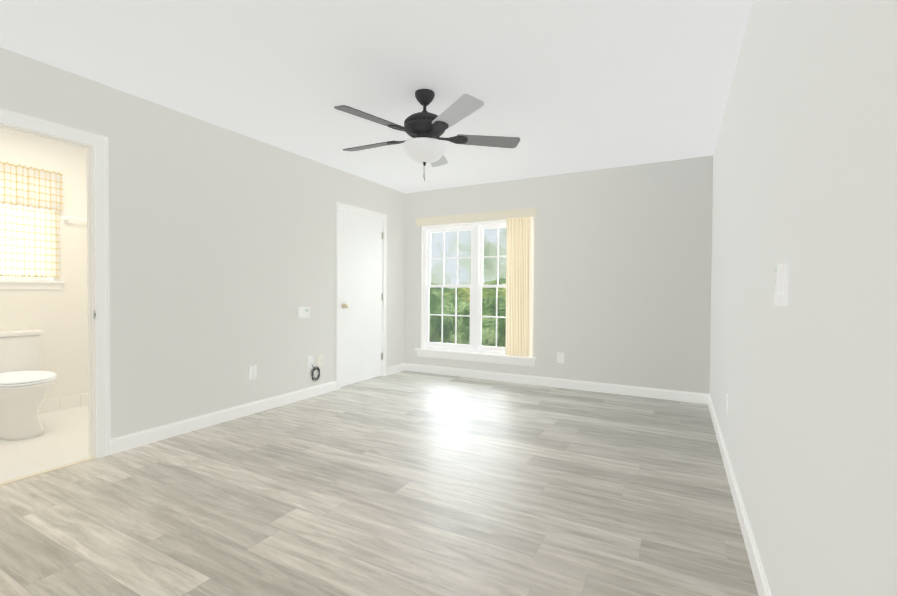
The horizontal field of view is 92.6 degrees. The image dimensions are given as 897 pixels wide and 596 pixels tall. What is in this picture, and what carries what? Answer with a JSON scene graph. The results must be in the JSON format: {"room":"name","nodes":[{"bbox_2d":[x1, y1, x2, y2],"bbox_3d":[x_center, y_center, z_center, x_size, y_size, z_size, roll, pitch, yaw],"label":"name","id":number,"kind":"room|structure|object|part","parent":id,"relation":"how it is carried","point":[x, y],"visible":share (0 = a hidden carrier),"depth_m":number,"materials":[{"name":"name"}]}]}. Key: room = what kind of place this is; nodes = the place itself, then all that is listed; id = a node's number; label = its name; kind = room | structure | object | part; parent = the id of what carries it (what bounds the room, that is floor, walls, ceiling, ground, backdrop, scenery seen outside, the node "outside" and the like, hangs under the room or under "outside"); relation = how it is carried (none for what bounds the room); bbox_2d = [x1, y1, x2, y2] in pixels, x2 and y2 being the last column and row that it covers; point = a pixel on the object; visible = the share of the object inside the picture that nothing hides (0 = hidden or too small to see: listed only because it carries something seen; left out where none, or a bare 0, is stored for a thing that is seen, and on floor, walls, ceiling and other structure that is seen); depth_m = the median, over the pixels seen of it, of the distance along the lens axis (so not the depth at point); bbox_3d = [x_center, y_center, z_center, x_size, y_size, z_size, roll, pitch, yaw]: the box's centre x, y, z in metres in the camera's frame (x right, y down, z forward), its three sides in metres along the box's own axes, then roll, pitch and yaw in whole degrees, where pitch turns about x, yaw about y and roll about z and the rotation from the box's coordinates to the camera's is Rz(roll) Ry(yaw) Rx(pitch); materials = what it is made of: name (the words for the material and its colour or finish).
{"room":"empty bedroom","nodes":[
{"label":"empty bedroom","id":0,"kind":"room"},
{"bbox_2d":[0,128,87,400],"bbox_3d":[-3.799,-0.198,3.503,0.150,2.440,2.650,1,1,28],"label":"wall","id":1,"kind":"structure","parent":0,"point":[58,318],"depth_m":3.89,"materials":[{"name":"white paint"}]},
{"bbox_2d":[0,160,64,288],"bbox_3d":[-3.743,-0.598,3.456,0.184,1.052,0.990,1,1,28],"label":"bathroom window","id":2,"kind":"structure","parent":1,"relation":"in","point":[31,203],"depth_m":3.66,"materials":[{"name":"white glass"}]},
{"bbox_3d":[-3.784,-0.593,3.489,0.080,0.890,0.850,1,1,28],"label":"frame","id":3,"kind":"part","parent":2,"relation":"part of","materials":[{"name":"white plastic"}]},
{"bbox_3d":[-3.712,-0.776,3.431,0.010,0.010,0.980,1,1,28],"label":"curtain rod","id":4,"kind":"part","parent":2,"relation":"part of","materials":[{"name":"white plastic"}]},
{"bbox_3d":[-3.727,-0.109,3.466,0.055,0.075,0.970,1,1,28],"label":"sill","id":5,"kind":"part","parent":2,"relation":"part of","materials":[{"name":"white"}]},
{"bbox_2d":[39,393,87,413],"bbox_3d":[-3.735,0.967,3.485,0.010,0.112,2.450,1,1,28],"label":"baseboard","id":6,"kind":"structure","parent":1,"relation":"attached to","point":[58,404],"depth_m":3.89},
{"bbox_2d":[63,216,86,220],"bbox_3d":[-3.324,-0.731,4.143,0.070,0.030,0.620,1,1,28],"label":"towel rail","id":7,"kind":"object","parent":1,"relation":"attached to","point":[66,217],"visible":0.27,"depth_m":3.89,"materials":[{"name":"white plastic"}]},
{"bbox_2d":[0,47,404,438],"bbox_3d":[-1.919,-0.188,3.549,0.078,2.440,5.708,1,1,28],"label":"wall","id":8,"kind":"structure","parent":0,"point":[222,255],"depth_m":3.42,"materials":[{"name":"white paint"}]},
{"bbox_2d":[0,457,94,485],"bbox_3d":[-2.478,1.044,2.474,0.042,0.006,0.719,1,1,28],"label":"threshold","id":9,"kind":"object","parent":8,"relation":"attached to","point":[43,471],"depth_m":2.57,"materials":[{"name":"beige wood"}]},
{"bbox_2d":[0,109,110,457],"bbox_3d":[-2.492,-0.001,2.467,0.102,2.095,0.879,1,1,28],"label":"door frame","id":10,"kind":"structure","parent":8,"relation":"attached to","point":[99,143],"depth_m":2.78,"materials":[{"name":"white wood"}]},
{"bbox_2d":[249,366,255,379],"bbox_3d":[-1.741,0.664,3.813,0.008,0.115,0.070,1,1,28],"label":"electrical outlet","id":11,"kind":"object","parent":8,"relation":"attached to","point":[252,372],"visible":1,"depth_m":3.81,"materials":[{"name":"white plastic"}]},
{"bbox_2d":[110,363,403,453],"bbox_3d":[-1.885,0.983,3.547,0.014,0.098,5.408,1,1,28],"label":"baseboard","id":12,"kind":"structure","parent":8,"relation":"attached to","point":[129,441],"depth_m":3.50,"materials":[{"name":"white wood"}]},
{"bbox_2d":[298,307,309,317],"bbox_3d":[-1.454,0.147,4.316,0.026,0.104,0.132,1,1,28],"label":"thermostat","id":13,"kind":"object","parent":8,"relation":"attached to","point":[303,312],"visible":0.98,"depth_m":4.30,"materials":[{"name":"white plastic"}]},
{"bbox_2d":[307,356,312,367],"bbox_3d":[-1.424,0.655,4.404,0.008,0.115,0.070,1,1,28],"label":"electrical outlet","id":14,"kind":"object","parent":8,"relation":"attached to","point":[309,360],"visible":1,"depth_m":4.40,"materials":[{"name":"white plastic"}]},
{"bbox_2d":[318,354,322,365],"bbox_3d":[-1.355,0.659,4.530,0.012,0.115,0.070,1,1,28],"label":"outlet plate","id":15,"kind":"object","parent":8,"relation":"attached to","point":[320,360],"visible":1,"depth_m":4.53,"materials":[{"name":"white plastic"}]},
{"bbox_2d":[304,364,319,386],"bbox_3d":[-1.407,0.796,4.426,0.018,0.245,0.217,1,1,28],"label":"coil","id":16,"kind":"object","parent":15,"relation":"hanging from","point":[318,369],"visible":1,"depth_m":4.45,"materials":[{"name":"black rubber"}]},
{"bbox_2d":[340,209,381,386],"bbox_3d":[-1.048,-0.003,5.143,0.036,2.002,0.783,1,1,28],"label":"closet door","id":17,"kind":"structure","parent":8,"relation":"in","point":[360,295],"depth_m":5.10,"materials":[{"name":"white wood"}]},
{"bbox_2d":[341,303,348,308],"bbox_3d":[-1.159,0.087,4.830,0.066,0.066,0.066,1,1,28],"label":"door knob","id":18,"kind":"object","parent":17,"relation":"attached to","point":[344,305],"depth_m":4.82,"materials":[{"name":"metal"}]},
{"bbox_2d":[336,202,386,389],"bbox_3d":[-1.064,-0.008,5.152,0.084,2.035,0.825,1,1,28],"label":"door frame","id":19,"kind":"structure","parent":8,"relation":"attached to","point":[382,277],"depth_m":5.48,"materials":[{"name":"white wood"}]},
{"bbox_2d":[381,232,383,359],"bbox_3d":[-0.848,-0.024,5.468,0.013,1.634,0.039,1,1,28],"label":"closet door hinges","id":20,"kind":"object","parent":8,"relation":"attached to","point":[382,235],"visible":1,"depth_m":5.47,"materials":[{"name":"white metal"}]},
{"bbox_2d":[0,0,752,192],"bbox_3d":[-0.988,-1.454,3.033,5.517,0.120,5.708,1,1,28],"label":"ceiling","id":21,"kind":"structure","parent":0,"point":[556,87],"depth_m":2.58,"materials":[{"name":"white paint"}]},
{"bbox_2d":[334,89,519,180],"bbox_3d":[-0.204,-1.092,2.925,1.244,0.593,1.291,1,1,28],"label":"fan","id":22,"kind":"object","parent":21,"relation":"hanging from","point":[424,129],"visible":1,"depth_m":2.81,"materials":[{"name":"black metal"}]},
{"bbox_3d":[-0.469,-1.090,2.593,0.138,0.006,0.450,18,13,43],"label":"blade","id":23,"kind":"part","parent":22,"relation":"part of","materials":[{"name":"grey wood"}]},
{"bbox_3d":[-0.557,-1.099,3.103,0.450,0.006,0.138,1,13,26],"label":"blade","id":24,"kind":"part","parent":22,"relation":"part of","materials":[{"name":"grey wood"}]},
{"bbox_3d":[-0.162,-1.171,2.907,0.282,0.142,0.282,1,1,28],"label":"motor","id":25,"kind":"part","parent":22,"relation":"part of","materials":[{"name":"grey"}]},
{"bbox_3d":[-0.163,-0.980,2.911,0.294,0.121,0.294,1,1,28],"label":"lamp shade","id":26,"kind":"part","parent":22,"relation":"part of","materials":[{"name":"white glass"}]},
{"bbox_3d":[-0.100,-1.101,3.344,0.138,0.006,0.450,-12,-1,8],"label":"blade","id":27,"kind":"part","parent":22,"relation":"part of","materials":[{"name":"grey wood"}]},
{"bbox_3d":[0.043,-1.086,2.520,0.138,0.006,0.450,13,-5,-27],"label":"blade","id":28,"kind":"part","parent":22,"relation":"part of","materials":[{"name":"grey wood"}]},
{"label":"blade","id":29,"kind":"part","parent":22,"relation":"part of","materials":[{"name":"grey wood"}]},
{"bbox_2d":[0,370,758,595],"bbox_3d":[-1.002,1.095,3.076,5.217,0.100,5.408,1,1,28],"label":"floor","id":30,"kind":"structure","parent":0,"point":[407,483],"depth_m":2.23,"materials":[{"name":"wood"}]},
{"bbox_2d":[0,329,56,440],"bbox_3d":[-3.369,0.654,3.307,0.803,0.748,0.510,1,1,28],"label":"toilet","id":31,"kind":"object","parent":30,"relation":"on","point":[26,384],"visible":1,"depth_m":3.20,"materials":[{"name":"white ceramic"}]},
{"bbox_3d":[-3.632,0.474,3.445,0.193,0.330,0.490,1,1,28],"label":"tank","id":32,"kind":"part","parent":31,"relation":"part of","materials":[{"name":"white ceramic"}]},
{"bbox_3d":[-3.629,0.293,3.441,0.209,0.033,0.510,1,1,28],"label":"tank lid","id":33,"kind":"part","parent":31,"relation":"part of","materials":[{"name":"white ceramic"}]},
{"bbox_3d":[-3.270,0.619,3.253,0.568,0.013,0.410,1,1,28],"label":"seat","id":34,"kind":"part","parent":31,"relation":"part of","materials":[{"name":"white plastic"}]},
{"bbox_3d":[-3.287,0.829,3.265,0.614,0.400,0.404,1,1,28],"label":"bowl","id":35,"kind":"part","parent":31,"relation":"part of","materials":[{"name":"white ceramic"}]},
{"bbox_3d":[-3.268,0.598,3.252,0.566,0.022,0.414,1,1,28],"label":"lid","id":36,"kind":"part","parent":31,"relation":"part of","materials":[{"name":"white plastic"}]},
{"bbox_2d":[404,155,712,393],"bbox_3d":[1.089,-0.197,5.091,3.767,2.440,0.150,1,1,28],"label":"wall","id":37,"kind":"structure","parent":0,"point":[622,272],"depth_m":4.65,"materials":[{"name":"grey paint"}]},
{"bbox_2d":[415,208,535,366],"bbox_3d":[0.311,-0.126,5.443,1.665,1.847,0.225,1,1,28],"label":"bedroom window","id":38,"kind":"structure","parent":37,"relation":"in","point":[518,225],"depth_m":5.38,"materials":[{"name":"white wood"}]},
{"bbox_3d":[0.017,-0.134,5.680,0.760,1.645,0.085,1,1,28],"label":"frame","id":39,"kind":"part","parent":38,"relation":"part of","materials":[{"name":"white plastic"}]},
{"bbox_3d":[0.018,-0.142,5.680,0.624,1.491,0.037,1,1,28],"label":"glass","id":40,"kind":"part","parent":38,"relation":"part of","materials":[{"name":"clear glass"}]},
{"bbox_3d":[0.301,0.706,5.447,1.665,0.022,0.108,1,1,28],"label":"sill","id":41,"kind":"part","parent":38,"relation":"part of","materials":[{"name":"white wood"}]},
{"bbox_3d":[0.293,0.757,5.434,1.625,0.081,0.020,1,1,28],"label":"apron trim","id":42,"kind":"part","parent":38,"relation":"part of","materials":[{"name":"white wood"}]},
{"bbox_3d":[0.702,-0.133,5.314,0.624,1.491,0.037,1,1,28],"label":"glass","id":43,"kind":"part","parent":38,"relation":"part of","materials":[{"name":"clear glass"}]},
{"bbox_3d":[0.701,-0.124,5.314,0.760,1.645,0.085,1,1,28],"label":"frame","id":44,"kind":"part","parent":38,"relation":"part of","materials":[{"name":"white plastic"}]},
{"bbox_2d":[404,363,708,403],"bbox_3d":[0.977,0.974,5.074,3.617,0.098,0.014,1,1,28],"label":"baseboard","id":45,"kind":"structure","parent":37,"relation":"attached to","point":[693,397],"depth_m":4.86,"materials":[{"name":"white wood"}]},
{"bbox_2d":[558,353,563,362],"bbox_3d":[1.286,0.687,4.907,0.070,0.115,0.008,1,1,28],"label":"electrical outlet","id":46,"kind":"object","parent":37,"relation":"attached to","point":[560,357],"visible":1,"depth_m":4.90,"materials":[{"name":"white plastic"}]},
{"bbox_2d":[710,0,896,595],"bbox_3d":[1.335,-0.139,1.722,0.150,2.440,5.558,1,1,28],"label":"wall","id":47,"kind":"structure","parent":0,"point":[805,187],"depth_m":1.04,"materials":[{"name":"white paint"}]},
{"bbox_2d":[726,395,727,414],"bbox_3d":[1.775,0.681,2.735,0.008,0.115,0.070,1,1,28],"label":"electrical outlet","id":48,"kind":"object","parent":47,"relation":"attached to","point":[726,405],"visible":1,"depth_m":2.71,"materials":[{"name":"white plastic"}]},
{"bbox_2d":[708,394,771,595],"bbox_3d":[1.291,1.030,1.846,0.014,0.098,5.408,1,1,28],"label":"baseboard","id":49,"kind":"structure","parent":47,"relation":"attached to","point":[761,583],"depth_m":1.95,"materials":[{"name":"white wood"}]},
{"bbox_2d":[773,264,787,305],"bbox_3d":[1.003,-0.039,1.294,0.028,0.126,0.048,1,1,28],"label":"remote holder","id":50,"kind":"object","parent":47,"relation":"attached to","point":[780,296],"visible":1,"depth_m":1.28,"materials":[{"name":"white plastic"}]},
{"label":"outside","id":51,"kind":"structure","parent":0,"visible":0},
{"bbox_2d":[431,228,505,288],"bbox_3d":[-0.172,-6.123,19.272,40.000,14.200,0.100,1,1,28],"label":"sky","id":52,"kind":"structure","parent":51,"point":[451,262],"depth_m":18.85,"materials":[{"name":"white"}]},
{"bbox_3d":[1.743,1.139,10.338,60.000,0.100,60.000,1,1,28],"label":"ground","id":53,"kind":"structure","parent":51,"visible":0},
{"bbox_2d":[429,278,505,346],"bbox_3d":[0.296,0.290,9.857,7.603,1.597,5.936,1,1,28],"label":"bushes","id":54,"kind":"object","parent":53,"relation":"on","point":[435,297],"depth_m":7.24,"materials":[{"name":"green plant"}]}
]}

